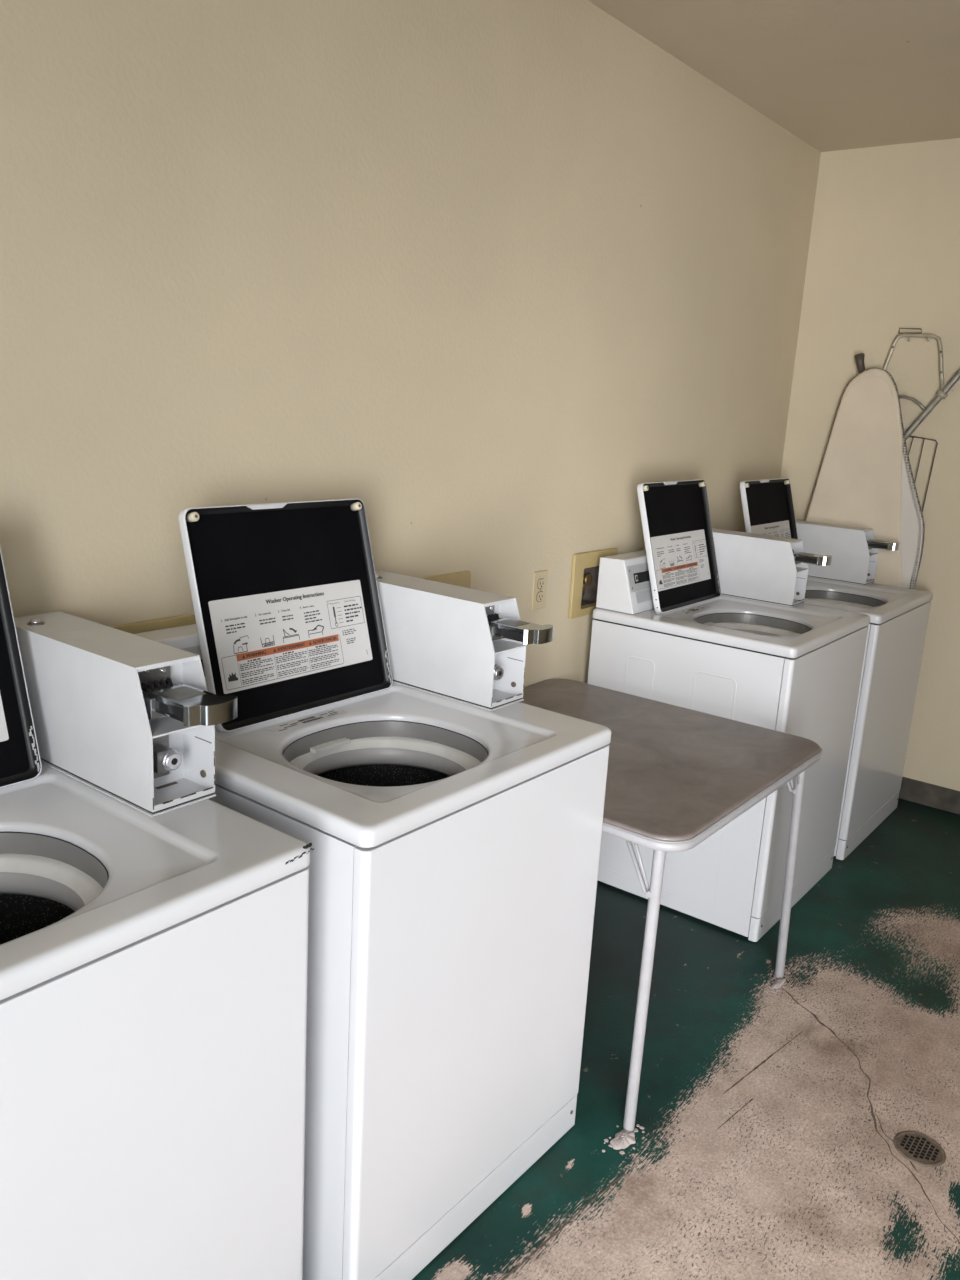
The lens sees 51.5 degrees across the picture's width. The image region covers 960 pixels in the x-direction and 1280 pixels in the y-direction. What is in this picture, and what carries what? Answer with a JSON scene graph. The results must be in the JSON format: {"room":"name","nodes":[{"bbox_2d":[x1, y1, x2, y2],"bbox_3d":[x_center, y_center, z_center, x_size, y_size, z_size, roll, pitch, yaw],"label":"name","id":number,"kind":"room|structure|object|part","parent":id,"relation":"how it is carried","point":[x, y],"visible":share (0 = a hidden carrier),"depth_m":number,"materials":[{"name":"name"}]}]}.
{"room":"laundry","nodes":[
{"label":"laundry","id":0,"kind":"room"},
{"bbox_2d":[0,0,820,686],"bbox_3d":[-1.409,-0.077,1.034,0.200,2.561,8.524,13,17,36],"label":"wall","id":1,"kind":"structure","parent":0,"point":[481,275],"depth_m":2.21,"materials":[{"name":"beige paint"}]},
{"bbox_2d":[109,614,195,633],"bbox_3d":[-0.693,0.057,1.938,0.112,0.205,0.260,13,17,36],"label":"washer supply box","id":2,"kind":"object","parent":1,"relation":"in","point":[188,619],"visible":0.02,"depth_m":1.92,"materials":[{"name":"plastic"}]},
{"bbox_2d":[421,571,470,587],"bbox_3d":[-0.152,-0.076,2.619,0.112,0.205,0.260,13,17,36],"label":"washer supply box","id":3,"kind":"object","parent":1,"relation":"in","point":[463,578],"visible":0.05,"depth_m":2.62,"materials":[{"name":"plastic"}]},
{"bbox_2d":[531,570,547,609],"bbox_3d":[0.178,-0.148,2.955,0.008,0.115,0.070,13,17,36],"label":"wall outlet","id":4,"kind":"object","parent":1,"relation":"attached to","point":[539,588],"visible":1,"depth_m":2.95,"materials":[{"name":"beige plastic"}]},
{"bbox_2d":[536,591,543,601],"bbox_3d":[0.179,-0.129,2.958,0.003,0.031,0.038,13,17,36],"label":"receptacle","id":5,"kind":"object","parent":4,"relation":"attached to","point":[539,594],"depth_m":2.96,"materials":[{"name":"plastic"}]},
{"bbox_2d":[537,578,544,588],"bbox_3d":[0.182,-0.167,2.949,0.003,0.031,0.038,13,17,36],"label":"receptacle","id":6,"kind":"object","parent":4,"relation":"attached to","point":[540,581],"depth_m":2.95,"materials":[{"name":"plastic"}]},
{"bbox_2d":[568,548,617,618],"bbox_3d":[0.325,-0.194,3.219,0.112,0.205,0.260,13,17,36],"label":"washer supply box","id":7,"kind":"object","parent":1,"relation":"in","point":[585,565],"visible":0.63,"depth_m":3.15,"materials":[{"name":"plastic"}]},
{"bbox_2d":[412,798,959,1279],"bbox_3d":[-0.457,1.408,0.568,2.600,0.001,8.724,13,17,36],"label":"floor","id":8,"kind":"structure","parent":0,"point":[771,1121],"depth_m":2.29,"materials":[{"name":"green paint"}]},
{"bbox_2d":[0,546,313,1279],"bbox_3d":[-0.713,0.524,1.376,0.662,1.311,0.696,13,17,36],"label":"washing machine","id":9,"kind":"object","parent":8,"relation":"on","point":[154,930],"visible":1,"depth_m":1.34,"materials":[{"name":"white metal"}]},
{"bbox_3d":[-0.856,0.045,1.371,0.117,0.390,0.446,13,17,36],"label":"panel","id":10,"kind":"part","parent":9,"relation":"part of","materials":[{"name":"black plastic"}]},
{"bbox_3d":[-0.860,0.047,1.375,0.128,0.400,0.452,13,17,36],"label":"lid","id":11,"kind":"part","parent":9,"relation":"part of","materials":[{"name":"black plastic"}]},
{"bbox_2d":[0,894,74,944],"bbox_3d":[-0.680,0.596,1.309,0.408,0.398,0.408,13,17,36],"label":"basket","id":12,"kind":"object","parent":9,"relation":"on","point":[21,915],"depth_m":1.47,"materials":[{"name":"black metal"}]},
{"bbox_3d":[-0.607,0.206,1.607,0.428,0.003,0.113,13,17,36],"label":"plate","id":13,"kind":"part","parent":9,"relation":"part of","materials":[{"name":"white metal"}]},
{"bbox_3d":[-0.477,0.753,1.228,0.026,0.794,0.685,13,17,36],"label":"panel","id":14,"kind":"part","parent":9,"relation":"part of","materials":[{"name":"white metal"}]},
{"bbox_3d":[-0.492,0.072,1.476,0.012,0.078,0.077,13,17,36],"label":"coin plate","id":15,"kind":"part","parent":9,"relation":"part of","materials":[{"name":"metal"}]},
{"bbox_3d":[-0.702,0.289,1.317,0.661,0.031,0.690,13,17,36],"label":"panel","id":16,"kind":"part","parent":9,"relation":"part of","materials":[{"name":"white metal"}]},
{"bbox_3d":[-0.499,0.168,1.498,0.010,0.092,0.073,13,17,36],"label":"vault plate","id":17,"kind":"part","parent":9,"relation":"part of","materials":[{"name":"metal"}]},
{"bbox_2d":[134,498,610,1279],"bbox_3d":[-0.218,0.412,1.959,0.661,1.310,0.696,14,17,37],"label":"washing machine","id":18,"kind":"object","parent":8,"relation":"on","point":[452,822],"visible":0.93,"depth_m":1.82,"materials":[{"name":"metal"}]},
{"bbox_3d":[-0.409,0.026,1.960,0.026,0.079,0.514,14,17,37],"label":"control plate","id":19,"kind":"part","parent":18,"relation":"part of","materials":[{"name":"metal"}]},
{"bbox_3d":[-0.364,-0.065,1.959,0.128,0.399,0.452,14,17,37],"label":"lid","id":20,"kind":"part","parent":18,"relation":"part of","materials":[{"name":"black plastic"}]},
{"bbox_3d":[-0.360,-0.067,1.956,0.117,0.390,0.446,14,17,37],"label":"panel","id":21,"kind":"part","parent":18,"relation":"part of","materials":[{"name":"black plastic"}]},
{"bbox_2d":[317,765,449,786],"bbox_3d":[-0.186,0.484,1.892,0.408,0.398,0.408,14,17,37],"label":"basket","id":22,"kind":"object","parent":18,"relation":"on","point":[365,775],"depth_m":2.04,"materials":[{"name":"black metal"}]},
{"bbox_3d":[-0.207,0.177,1.900,0.661,0.031,0.690,14,17,37],"label":"panel","id":23,"kind":"part","parent":18,"relation":"part of","materials":[{"name":"white metal"}]},
{"bbox_3d":[-0.110,0.094,2.190,0.428,0.003,0.113,14,17,37],"label":"plate","id":24,"kind":"part","parent":18,"relation":"part of","materials":[{"name":"white metal"}]},
{"bbox_3d":[-0.007,1.067,1.912,0.027,0.076,0.682,14,17,37],"label":"toe panel","id":25,"kind":"part","parent":18,"relation":"part of","materials":[{"name":"white metal"}]},
{"bbox_3d":[0.016,0.641,1.810,0.026,0.794,0.685,14,17,37],"label":"panel","id":26,"kind":"part","parent":18,"relation":"part of","materials":[{"name":"white metal"}]},
{"bbox_3d":[0.005,-0.039,2.058,0.012,0.078,0.077,14,17,37],"label":"coin plate","id":27,"kind":"part","parent":18,"relation":"part of","materials":[{"name":"metal"}]},
{"bbox_2d":[602,1124,643,1153],"bbox_3d":[0.309,1.069,2.137,0.065,0.009,0.125,13,17,36],"label":"crust","id":28,"kind":"object","parent":8,"relation":"on","point":[623,1139],"visible":0.99,"depth_m":2.13,"materials":[{"name":"white"}]},
{"bbox_2d":[520,679,822,1131],"bbox_3d":[0.298,0.596,2.622,0.866,0.700,0.866,13,17,36],"label":"table","id":29,"kind":"object","parent":8,"relation":"on","point":[676,775],"visible":0.71,"depth_m":2.40,"materials":[{"name":"brown plastic"}]},
{"bbox_3d":[0.345,0.733,2.092,0.029,0.686,0.025,1,14,-8],"label":"leg","id":30,"kind":"part","parent":29,"relation":"part of","materials":[{"name":"white metal"}]},
{"bbox_3d":[0.844,0.614,2.703,0.062,0.686,0.025,-8,17,-39],"label":"leg","id":31,"kind":"part","parent":29,"relation":"part of","materials":[{"name":"white metal"}]},
{"bbox_2d":[587,479,869,941],"bbox_3d":[0.808,0.158,3.267,0.661,1.304,0.696,13,17,36],"label":"washing machine","id":32,"kind":"object","parent":8,"relation":"on","point":[704,618],"visible":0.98,"depth_m":3.09,"materials":[{"name":"metal"}]},
{"bbox_3d":[0.615,-0.225,3.265,0.026,0.079,0.514,13,17,36],"label":"control plate","id":33,"kind":"part","parent":32,"relation":"part of","materials":[{"name":"metal"}]},
{"bbox_3d":[0.660,-0.317,3.264,0.128,0.398,0.452,13,17,36],"label":"lid","id":34,"kind":"part","parent":32,"relation":"part of","materials":[{"name":"black plastic"}]},
{"bbox_3d":[0.663,-0.318,3.261,0.117,0.388,0.446,13,17,36],"label":"panel","id":35,"kind":"part","parent":32,"relation":"part of","materials":[{"name":"black plastic"}]},
{"bbox_3d":[0.819,-0.076,3.208,0.661,0.031,0.690,13,17,36],"label":"panel","id":36,"kind":"part","parent":32,"relation":"part of","materials":[{"name":"white metal"}]},
{"bbox_3d":[0.911,-0.159,3.499,0.428,0.003,0.113,13,17,36],"label":"plate","id":37,"kind":"part","parent":32,"relation":"part of","materials":[{"name":"white metal"}]},
{"bbox_3d":[1.022,0.810,3.223,0.027,0.076,0.682,13,17,36],"label":"toe panel","id":38,"kind":"part","parent":32,"relation":"part of","materials":[{"name":"white metal"}]},
{"bbox_3d":[1.045,0.386,3.121,0.026,0.790,0.685,13,17,36],"label":"panel","id":39,"kind":"part","parent":32,"relation":"part of","materials":[{"name":"white metal"}]},
{"bbox_2d":[765,972,790,992],"bbox_3d":[0.831,0.948,2.764,0.044,0.009,0.142,13,17,36],"label":"crust","id":40,"kind":"object","parent":8,"relation":"on","point":[778,983],"visible":0.99,"depth_m":2.75,"materials":[{"name":"white"}]},
{"bbox_2d":[740,478,932,859],"bbox_3d":[1.280,0.051,3.854,0.661,1.290,0.696,13,17,36],"label":"washing machine","id":41,"kind":"object","parent":8,"relation":"on","point":[899,616],"visible":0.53,"depth_m":3.77,"materials":[{"name":"metal"}]},
{"bbox_3d":[1.132,-0.419,3.853,0.128,0.393,0.452,13,17,36],"label":"lid","id":42,"kind":"part","parent":41,"relation":"part of","materials":[{"name":"black plastic"}]},
{"bbox_3d":[1.136,-0.421,3.850,0.117,0.384,0.446,13,17,36],"label":"panel","id":43,"kind":"part","parent":41,"relation":"part of","materials":[{"name":"black plastic"}]},
{"bbox_3d":[1.384,-0.263,4.086,0.428,0.003,0.113,13,17,36],"label":"plate","id":44,"kind":"part","parent":41,"relation":"part of","materials":[{"name":"white metal"}]},
{"bbox_3d":[1.494,0.696,3.807,0.027,0.075,0.682,13,17,36],"label":"toe panel","id":45,"kind":"part","parent":41,"relation":"part of","materials":[{"name":"white metal"}]},
{"bbox_3d":[1.291,-0.180,3.795,0.661,0.031,0.690,13,17,36],"label":"panel","id":46,"kind":"part","parent":41,"relation":"part of","materials":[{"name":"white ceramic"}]},
{"bbox_3d":[1.517,0.277,3.707,0.026,0.782,0.685,13,17,36],"label":"panel","id":47,"kind":"part","parent":41,"relation":"part of","materials":[{"name":"white metal"}]},
{"bbox_2d":[805,328,959,588],"bbox_3d":[1.587,-0.289,4.053,0.662,1.884,0.082,13,17,36],"label":"ironing board","id":48,"kind":"object","parent":8,"relation":"on","point":[865,479],"visible":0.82,"depth_m":3.95,"materials":[{"name":"fabric"}]},
{"bbox_3d":[1.609,-0.281,4.064,0.321,1.865,0.015,13,17,36],"label":"leg frame","id":49,"kind":"part","parent":48,"relation":"part of","materials":[{"name":"grey metal"}]},
{"bbox_2d":[893,1131,945,1166],"bbox_3d":[0.954,1.103,2.160,0.106,0.004,0.106,13,17,36],"label":"floor drain","id":50,"kind":"object","parent":8,"relation":"on","point":[918,1148],"visible":1,"depth_m":2.16,"materials":[{"name":"grey metal"}]},
{"bbox_2d":[588,0,959,151],"bbox_3d":[-0.345,-1.133,-0.019,2.720,0.100,8.764,13,17,36],"label":"ceiling","id":51,"kind":"structure","parent":0,"point":[836,75],"depth_m":2.93,"materials":[{"name":"beige paint"}]},
{"bbox_2d":[780,138,959,790],"bbox_3d":[2.195,-0.557,3.661,2.600,2.461,0.120,13,17,36],"label":"wall","id":52,"kind":"structure","parent":0,"point":[884,252],"depth_m":3.93,"materials":[{"name":"beige paint"}]},
{"bbox_2d":[899,776,959,814],"bbox_3d":[2.126,0.686,3.962,2.600,0.100,0.116,13,17,36],"label":"baseboard","id":53,"kind":"structure","parent":52,"relation":"attached to","point":[935,796],"depth_m":4.09,"materials":[{"name":"concrete"}]}
]}

